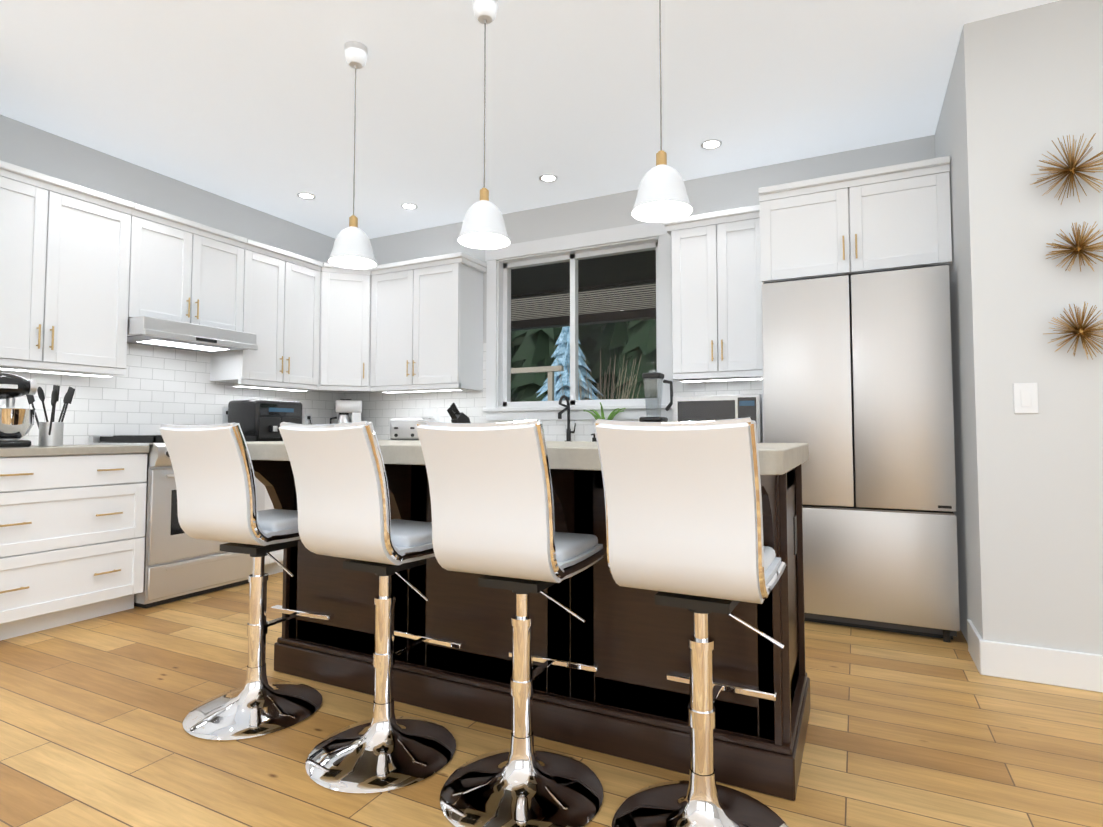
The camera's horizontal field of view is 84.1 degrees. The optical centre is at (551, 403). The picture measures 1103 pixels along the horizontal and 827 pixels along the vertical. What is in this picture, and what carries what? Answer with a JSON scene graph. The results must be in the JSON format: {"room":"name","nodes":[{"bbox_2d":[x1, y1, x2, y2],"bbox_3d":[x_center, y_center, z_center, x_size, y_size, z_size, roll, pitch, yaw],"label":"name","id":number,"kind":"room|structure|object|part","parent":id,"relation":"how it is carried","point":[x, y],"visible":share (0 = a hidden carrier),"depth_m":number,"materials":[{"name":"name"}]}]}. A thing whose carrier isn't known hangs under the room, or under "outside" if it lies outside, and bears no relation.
{"room":"kitchen","nodes":[
{"label":"kitchen","id":0,"kind":"room"},
{"bbox_2d":[0,0,1058,238],"bbox_3d":[-0.334,-1.828,-0.092,8.300,0.120,9.300,-1,-3,26],"label":"ceiling","id":1,"kind":"structure","parent":0,"point":[250,102],"depth_m":3.16,"materials":[{"name":"white paint"}]},
{"bbox_2d":[297,192,315,199],"bbox_3d":[-1.829,-1.552,4.567,0.130,0.005,0.130,-1,-3,17],"label":"recessed light","id":2,"kind":"object","parent":1,"relation":"in","point":[303,195],"depth_m":4.56,"materials":[{"name":"white"}]},
{"bbox_2d":[328,41,376,268],"bbox_3d":[-0.897,-1.136,2.785,0.212,0.999,0.212,-1,-3,26],"label":"pendant light","id":3,"kind":"object","parent":1,"relation":"hanging from","point":[352,247],"visible":1,"depth_m":2.76,"materials":[{"name":"white plastic"}]},
{"bbox_2d":[401,203,417,209],"bbox_3d":[-1.110,-1.543,4.778,0.130,0.005,0.130,-1,-3,17],"label":"recessed light","id":4,"kind":"object","parent":1,"relation":"in","point":[409,206],"depth_m":4.78,"materials":[{"name":"white"}]},
{"bbox_2d":[457,0,509,248],"bbox_3d":[-0.270,-1.150,2.473,0.212,0.999,0.212,-1,-3,26],"label":"pendant light","id":5,"kind":"object","parent":1,"relation":"hanging from","point":[483,226],"visible":1,"depth_m":2.45,"materials":[{"name":"white plastic"}]},
{"bbox_2d":[539,174,557,182],"bbox_3d":[-0.022,-1.567,4.248,0.130,0.005,0.130,-1,-3,17],"label":"recessed light","id":6,"kind":"object","parent":1,"relation":"in","point":[548,178],"depth_m":4.25,"materials":[{"name":"white plastic"}]},
{"bbox_2d":[631,0,692,222],"bbox_3d":[0.383,-1.165,2.148,0.212,0.999,0.212,-1,-3,26],"label":"pendant light","id":7,"kind":"object","parent":1,"relation":"hanging from","point":[662,196],"visible":1,"depth_m":2.10,"materials":[{"name":"white plastic"}]},
{"bbox_2d":[700,139,722,149],"bbox_3d":[0.980,-1.589,3.749,0.130,0.005,0.130,0,-3,-1],"label":"recessed light","id":8,"kind":"object","parent":1,"relation":"in","point":[711,144],"depth_m":3.75,"materials":[{"name":"white"}]},
{"bbox_2d":[0,572,1102,826],"bbox_3d":[-0.334,1.039,-0.223,8.300,0.100,9.300,-1,-3,26],"label":"floor","id":9,"kind":"structure","parent":0,"point":[906,730],"depth_m":1.97,"materials":[{"name":"brown wood"}]},
{"bbox_2d":[0,453,146,640],"bbox_3d":[-2.733,0.706,3.215,0.651,0.878,0.818,-1,-3,26],"label":"base cabinet","id":10,"kind":"object","parent":9,"relation":"on","point":[72,539],"visible":1,"depth_m":3.12,"materials":[{"name":"white paint"}]},
{"bbox_2d":[89,435,264,607],"bbox_3d":[-2.337,0.688,3.901,0.739,0.976,0.752,-1,-3,26],"label":"gas range","id":11,"kind":"object","parent":9,"relation":"on","point":[180,563],"visible":0.29,"depth_m":3.56,"materials":[{"name":"silver metal"}]},
{"bbox_2d":[159,422,333,741],"bbox_3d":[-1.075,0.584,2.193,0.449,1.028,0.522,-1,-3,26],"label":"bar stool","id":12,"kind":"object","parent":9,"relation":"on","point":[213,469],"visible":0.96,"depth_m":2.06,"materials":[{"name":"white leather"}]},
{"bbox_2d":[264,487,282,574],"bbox_3d":[-2.051,0.768,4.583,0.651,0.878,0.718,-1,-3,26],"label":"base cabinet","id":13,"kind":"object","parent":9,"relation":"on","point":[271,566],"visible":0.04,"depth_m":4.24,"materials":[{"name":"white paint"}]},
{"bbox_2d":[274,461,410,703],"bbox_3d":[-0.716,0.672,2.696,0.670,0.898,0.590,-1,-3,26],"label":"base cabinet","id":14,"kind":"object","parent":9,"relation":"on","point":[338,651],"depth_m":2.44,"materials":[{"name":"brown wood"}]},
{"bbox_2d":[246,440,808,474],"bbox_3d":[-0.212,0.171,2.228,2.070,0.058,0.900,-1,-3,26],"label":"countertop","id":15,"kind":"structure","parent":14,"relation":"on","point":[779,458],"depth_m":1.78,"materials":[{"name":"stone"}]},
{"bbox_2d":[279,421,465,794],"bbox_3d":[-0.538,0.571,1.903,0.450,1.028,0.521,-1,-3,26],"label":"bar stool","id":16,"kind":"object","parent":9,"relation":"on","point":[342,490],"visible":0.94,"depth_m":1.78,"materials":[{"name":"white leather"}]},
{"bbox_2d":[407,465,562,742],"bbox_3d":[-0.116,0.659,2.398,0.670,0.898,0.550,-1,-3,26],"label":"base cabinet","id":17,"kind":"object","parent":9,"relation":"on","point":[472,681],"depth_m":2.15,"materials":[{"name":"brown wood"}]},
{"bbox_2d":[416,419,606,826],"bbox_3d":[-0.095,0.562,1.693,0.450,1.028,0.519,-1,-3,26],"label":"bar stool","id":18,"kind":"object","parent":9,"relation":"on","point":[492,502],"visible":1,"depth_m":1.57,"materials":[{"name":"white leather"}]},
{"bbox_2d":[563,464,809,800],"bbox_3d":[0.484,0.645,2.099,0.670,0.898,0.590,-1,-3,26],"label":"base cabinet","id":19,"kind":"object","parent":9,"relation":"on","point":[628,700],"depth_m":1.86,"materials":[{"name":"brown wood"}]},
{"bbox_2d":[594,417,788,826],"bbox_3d":[0.361,0.553,1.510,0.450,1.028,0.518,-1,-3,26],"label":"bar stool","id":20,"kind":"object","parent":9,"relation":"on","point":[684,515],"visible":1,"depth_m":1.38,"materials":[{"name":"white leather"}]},
{"bbox_2d":[760,265,959,642],"bbox_3d":[1.680,0.235,3.423,0.882,1.838,0.744,-1,-3,26],"label":"refrigerator","id":21,"kind":"object","parent":9,"relation":"on","point":[857,385],"depth_m":3.05,"materials":[{"name":"grey metal"}]},
{"bbox_3d":[1.320,0.246,3.673,0.015,1.838,0.617,-1,-3,26],"label":"fridge side panel","id":22,"kind":"part","parent":21,"relation":"part of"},
{"bbox_2d":[0,0,1102,654],"bbox_3d":[-0.334,-0.390,-0.158,8.300,2.760,9.300,-1,-3,26],"label":"wall","id":23,"kind":"structure","parent":0,"point":[1024,90],"depth_m":2.54,"materials":[{"name":"grey paint"}]},
{"bbox_2d":[0,160,133,374],"bbox_3d":[-2.859,-0.704,3.329,0.381,1.035,0.881,-1,-3,26],"label":"upper cabinet","id":24,"kind":"object","parent":23,"relation":"attached to","point":[64,266],"visible":1,"depth_m":3.35,"materials":[{"name":"white paint"}]},
{"bbox_2d":[0,343,343,444],"bbox_3d":[-2.560,-0.125,4.334,0.002,0.799,2.910,-1,-3,26],"label":"tile backsplash","id":25,"kind":"structure","parent":23,"relation":"attached to","point":[152,390],"depth_m":4.07,"materials":[{"name":"white tile"}]},
{"bbox_2d":[222,408,227,422],"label":"outlet","id":26,"kind":"object","parent":25,"relation":"attached to","point":[225,410],"depth_m":4.56,"materials":[{"name":"white plastic"}]},
{"bbox_2d":[305,413,311,423],"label":"outlet","id":27,"kind":"object","parent":25,"relation":"attached to","point":[308,418],"depth_m":5.25,"materials":[{"name":"white plastic"}]},
{"bbox_2d":[128,203,246,331],"bbox_3d":[-2.493,-0.843,4.071,0.381,0.690,0.758,-1,-3,26],"label":"upper cabinet","id":28,"kind":"object","parent":23,"relation":"attached to","point":[184,270],"visible":0.67,"depth_m":3.95,"materials":[{"name":"white paint"}]},
{"bbox_2d":[127,316,257,352],"bbox_3d":[-2.430,-0.441,4.022,0.511,0.113,0.756,-1,-3,26],"label":"under-cabinet range hood","id":29,"kind":"object","parent":28,"relation":"attached to","point":[150,331],"visible":0.92,"depth_m":3.88,"materials":[{"name":"silver metal"}]},
{"bbox_2d":[210,239,322,389],"bbox_3d":[-2.170,-0.641,4.712,0.381,1.035,0.688,-1,-3,26],"label":"upper cabinet","id":30,"kind":"object","parent":23,"relation":"attached to","point":[281,304],"visible":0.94,"depth_m":4.59,"materials":[{"name":"white paint"}]},
{"bbox_2d":[317,262,371,391],"bbox_3d":[-1.766,-0.616,5.247,0.627,1.035,0.627,-1,-3,26],"label":"upper cabinet","id":31,"kind":"object","parent":23,"relation":"attached to","point":[345,335],"visible":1,"depth_m":5.01,"materials":[{"name":"white paint"}]},
{"bbox_2d":[370,252,486,390],"bbox_3d":[-1.016,-0.627,5.011,0.921,1.035,0.381,-1,-3,26],"label":"upper cabinet","id":32,"kind":"object","parent":23,"relation":"attached to","point":[426,322],"visible":1,"depth_m":4.86,"materials":[{"name":"white paint"}]},
{"bbox_2d":[344,343,761,441],"bbox_3d":[-0.229,-0.104,4.809,3.750,0.799,0.002,-1,-3,26],"label":"tile backsplash","id":33,"kind":"structure","parent":23,"relation":"attached to","point":[378,407],"depth_m":5.05,"materials":[{"name":"white tile"}]},
{"bbox_2d":[433,413,439,421],"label":"outlet","id":34,"kind":"object","parent":33,"relation":"attached to","point":[436,416],"depth_m":5.16,"materials":[{"name":"white plastic"}]},
{"bbox_2d":[483,222,672,419],"bbox_3d":[0.186,-0.582,4.678,1.560,1.405,0.185,-1,-3,26],"label":"window","id":35,"kind":"structure","parent":23,"relation":"in","point":[573,249],"depth_m":4.71,"materials":[{"name":"white wood"}]},
{"bbox_2d":[511,250,655,330],"bbox_3d":[-0.160,-1.336,6.968,14.000,0.300,3.500,-1,-3,26],"label":"porch roof","id":36,"kind":"structure","parent":23,"relation":"attached to","point":[557,313],"depth_m":7.08,"materials":[{"name":"grey"}]},
{"bbox_2d":[664,205,761,382],"bbox_3d":[1.085,-0.675,3.965,0.621,1.035,0.381,-1,-3,26],"label":"upper cabinet","id":37,"kind":"object","parent":23,"relation":"attached to","point":[716,300],"visible":0.85,"depth_m":3.81,"materials":[{"name":"white paint"}]},
{"bbox_2d":[758,156,951,283],"bbox_3d":[1.714,-0.948,3.513,0.911,0.530,0.651,-1,-3,26],"label":"upper cabinet","id":38,"kind":"object","parent":23,"relation":"attached to","point":[889,218],"visible":0.98,"depth_m":3.23,"materials":[{"name":"white paint"}]},
{"bbox_2d":[967,619,979,662],"bbox_3d":[1.847,1.051,2.670,0.014,0.140,0.280,-1,-3,26],"label":"baseboard","id":39,"kind":"structure","parent":23,"relation":"attached to","point":[972,631],"depth_m":2.70,"materials":[{"name":"white wood"}]},
{"bbox_2d":[1013,383,1038,413],"bbox_3d":[1.932,-0.024,2.492,0.080,0.124,0.009,-1,-3,26],"label":"switch plate","id":40,"kind":"object","parent":23,"relation":"attached to","point":[1025,395],"visible":1,"depth_m":2.49,"materials":[{"name":"white plastic"}]},
{"bbox_2d":[975,635,1102,692],"bbox_3d":[3.263,1.010,1.779,3.344,0.140,0.014,-1,-3,26],"label":"baseboard","id":41,"kind":"structure","parent":23,"relation":"attached to","point":[1064,668],"depth_m":2.43,"materials":[{"name":"white wood"}]},
{"bbox_2d":[1030,133,1102,203],"bbox_3d":[2.052,-0.935,2.387,0.282,0.279,0.151,-1,-3,26],"label":"wall art","id":42,"kind":"object","parent":23,"relation":"attached to","point":[1071,169],"visible":1,"depth_m":2.41,"materials":[{"name":"gold metal"}]},
{"bbox_2d":[1045,221,1102,271],"bbox_3d":[2.062,-0.619,2.386,0.206,0.204,0.119,-1,-3,26],"label":"wall art","id":43,"kind":"object","parent":23,"relation":"attached to","point":[1080,247],"visible":1,"depth_m":2.40,"materials":[{"name":"gold metal"}]},
{"bbox_2d":[1046,302,1102,359],"bbox_3d":[2.056,-0.286,2.370,0.229,0.229,0.125,-1,-3,26],"label":"wall art","id":44,"kind":"object","parent":23,"relation":"attached to","point":[1078,329],"visible":1,"depth_m":2.38,"materials":[{"name":"gold metal"}]},
{"bbox_3d":[0.023,0.755,4.279,0.998,0.878,0.651,-1,-3,26],"label":"base cabinet","id":45,"kind":"object","parent":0,"visible":0},
{"bbox_2d":[0,445,149,456],"bbox_3d":[-2.741,0.246,3.240,0.633,0.040,0.820,-1,-3,26],"label":"countertop","id":46,"kind":"structure","parent":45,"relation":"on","point":[37,450],"depth_m":3.11,"materials":[{"name":"stone"}]},
{"bbox_2d":[0,372,36,446],"bbox_3d":[-2.821,0.026,3.069,0.271,0.381,0.354,-1,-3,26],"label":"stand mixer","id":47,"kind":"object","parent":46,"relation":"on","point":[16,424],"visible":1,"depth_m":3.08,"materials":[{"name":"black plastic"}]},
{"bbox_2d":[26,385,74,445],"bbox_3d":[-2.701,0.063,3.319,0.320,0.331,0.182,-1,-3,26],"label":"utensil holder","id":48,"kind":"object","parent":46,"relation":"on","point":[51,433],"visible":1,"depth_m":3.27,"materials":[{"name":"silver metal"}]},
{"bbox_2d":[228,400,301,440],"bbox_3d":[-2.138,0.133,4.621,0.387,0.310,0.420,-1,-3,26],"label":"air fryer","id":49,"kind":"object","parent":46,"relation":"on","point":[261,420],"visible":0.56,"depth_m":4.46,"materials":[{"name":"black plastic"}]},
{"bbox_2d":[330,399,361,423],"bbox_3d":[-1.780,0.138,5.290,0.258,0.360,0.190,1,-3,-21],"label":"coffee maker","id":50,"kind":"object","parent":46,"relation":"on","point":[344,408],"visible":0.58,"depth_m":5.23,"materials":[{"name":"white"}]},
{"bbox_2d":[390,418,435,439],"bbox_3d":[-1.134,0.212,5.005,0.300,0.186,0.272,-1,-3,18],"label":"toaster","id":51,"kind":"object","parent":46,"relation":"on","point":[403,429],"visible":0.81,"depth_m":4.89,"materials":[{"name":"silver metal"}]},
{"bbox_2d":[447,402,470,422],"bbox_3d":[-0.717,0.144,4.829,0.240,0.307,0.090,2,-3,-38],"label":"knife block","id":52,"kind":"object","parent":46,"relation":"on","point":[456,415],"visible":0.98,"depth_m":4.79,"materials":[{"name":"black"}]},
{"bbox_2d":[558,395,575,440],"bbox_3d":[0.113,0.108,4.470,0.093,0.346,0.192,-1,-3,26],"label":"faucet","id":53,"kind":"object","parent":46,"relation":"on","point":[568,429],"visible":0.98,"depth_m":4.52,"materials":[{"name":"black metal"}]},
{"bbox_2d":[583,402,625,419],"bbox_3d":[0.369,0.134,4.371,0.307,0.284,0.189,-1,-3,26],"label":"potted plant","id":54,"kind":"object","parent":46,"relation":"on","point":[613,413],"visible":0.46,"depth_m":4.35,"materials":[{"name":"green plant"}]},
{"bbox_2d":[639,370,672,421],"bbox_3d":[0.692,0.018,4.033,0.226,0.485,0.218,-1,-3,26],"label":"blender","id":55,"kind":"object","parent":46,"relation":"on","point":[651,376],"visible":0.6,"depth_m":4.01,"materials":[{"name":"black plastic"}]},
{"bbox_2d":[673,394,762,442],"bbox_3d":[1.071,0.102,3.853,0.520,0.300,0.414,-1,-3,26],"label":"microwave oven","id":56,"kind":"object","parent":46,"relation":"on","point":[705,407],"visible":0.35,"depth_m":3.66,"materials":[{"name":"silver metal"}]},
{"label":"outside","id":57,"kind":"structure","parent":0,"visible":0},
{"bbox_3d":[11.507,3.028,32.455,80.000,0.100,59.840,-1,-3,26],"label":"yard","id":58,"kind":"structure","parent":57,"visible":0},
{"bbox_2d":[511,331,524,401],"bbox_3d":[-0.947,-9.652,40.343,7.086,25.952,7.421,-1,-3,26],"label":"pine tree","id":59,"kind":"object","parent":58,"relation":"on","point":[517,342],"depth_m":38.75,"materials":[{"name":"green plant"}]},
{"bbox_2d":[511,365,563,400],"bbox_3d":[-0.507,0.665,11.792,1.600,2.740,0.100,-1,-3,26],"label":"rail","id":60,"kind":"object","parent":58,"relation":"on","point":[552,369],"depth_m":11.58,"materials":[{"name":"beige wood"}]},
{"bbox_2d":[511,325,587,401],"bbox_3d":[-0.112,-7.782,33.859,5.980,21.627,5.599,-1,-3,26],"label":"pine tree","id":61,"kind":"object","parent":58,"relation":"on","point":[517,364],"depth_m":33.15,"materials":[{"name":"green plant"}]},
{"bbox_2d":[511,327,589,401],"bbox_3d":[-0.172,-5.864,28.451,4.756,17.301,4.581,-1,-3,26],"label":"pine tree","id":62,"kind":"object","parent":58,"relation":"on","point":[535,353],"depth_m":27.47,"materials":[{"name":"green plant"}]},
{"bbox_2d":[536,326,602,400],"bbox_3d":[0.558,-0.088,15.803,3.590,4.992,3.444,-1,-3,26],"label":"spruce tree","id":63,"kind":"object","parent":58,"relation":"on","point":[564,343],"depth_m":15.62,"materials":[{"name":"blue plant"}]},
{"bbox_2d":[578,324,605,392],"bbox_3d":[2.951,-9.242,37.476,6.230,24.871,6.359,-1,-3,26],"label":"pine tree","id":64,"kind":"object","parent":58,"relation":"on","point":[586,339],"depth_m":35.56,"materials":[{"name":"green plant"}]},
{"bbox_2d":[557,351,640,400],"bbox_3d":[0.752,0.499,9.820,1.410,2.699,1.521,-1,-3,26],"label":"bare shrub","id":65,"kind":"object","parent":58,"relation":"on","point":[588,391],"depth_m":9.83,"materials":[{"name":"beige plant"}]},
{"bbox_2d":[588,321,635,399],"bbox_3d":[4.091,-7.367,31.104,5.464,20.545,5.441,-1,-3,26],"label":"pine tree","id":66,"kind":"object","parent":58,"relation":"on","point":[609,338],"depth_m":29.96,"materials":[{"name":"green plant"}]},
{"bbox_2d":[615,319,656,398],"bbox_3d":[4.761,-6.463,27.175,4.570,18.383,4.676,-1,-3,26],"label":"pine tree","id":67,"kind":"object","parent":58,"relation":"on","point":[645,351],"depth_m":26.35,"materials":[{"name":"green plant"}]}
]}

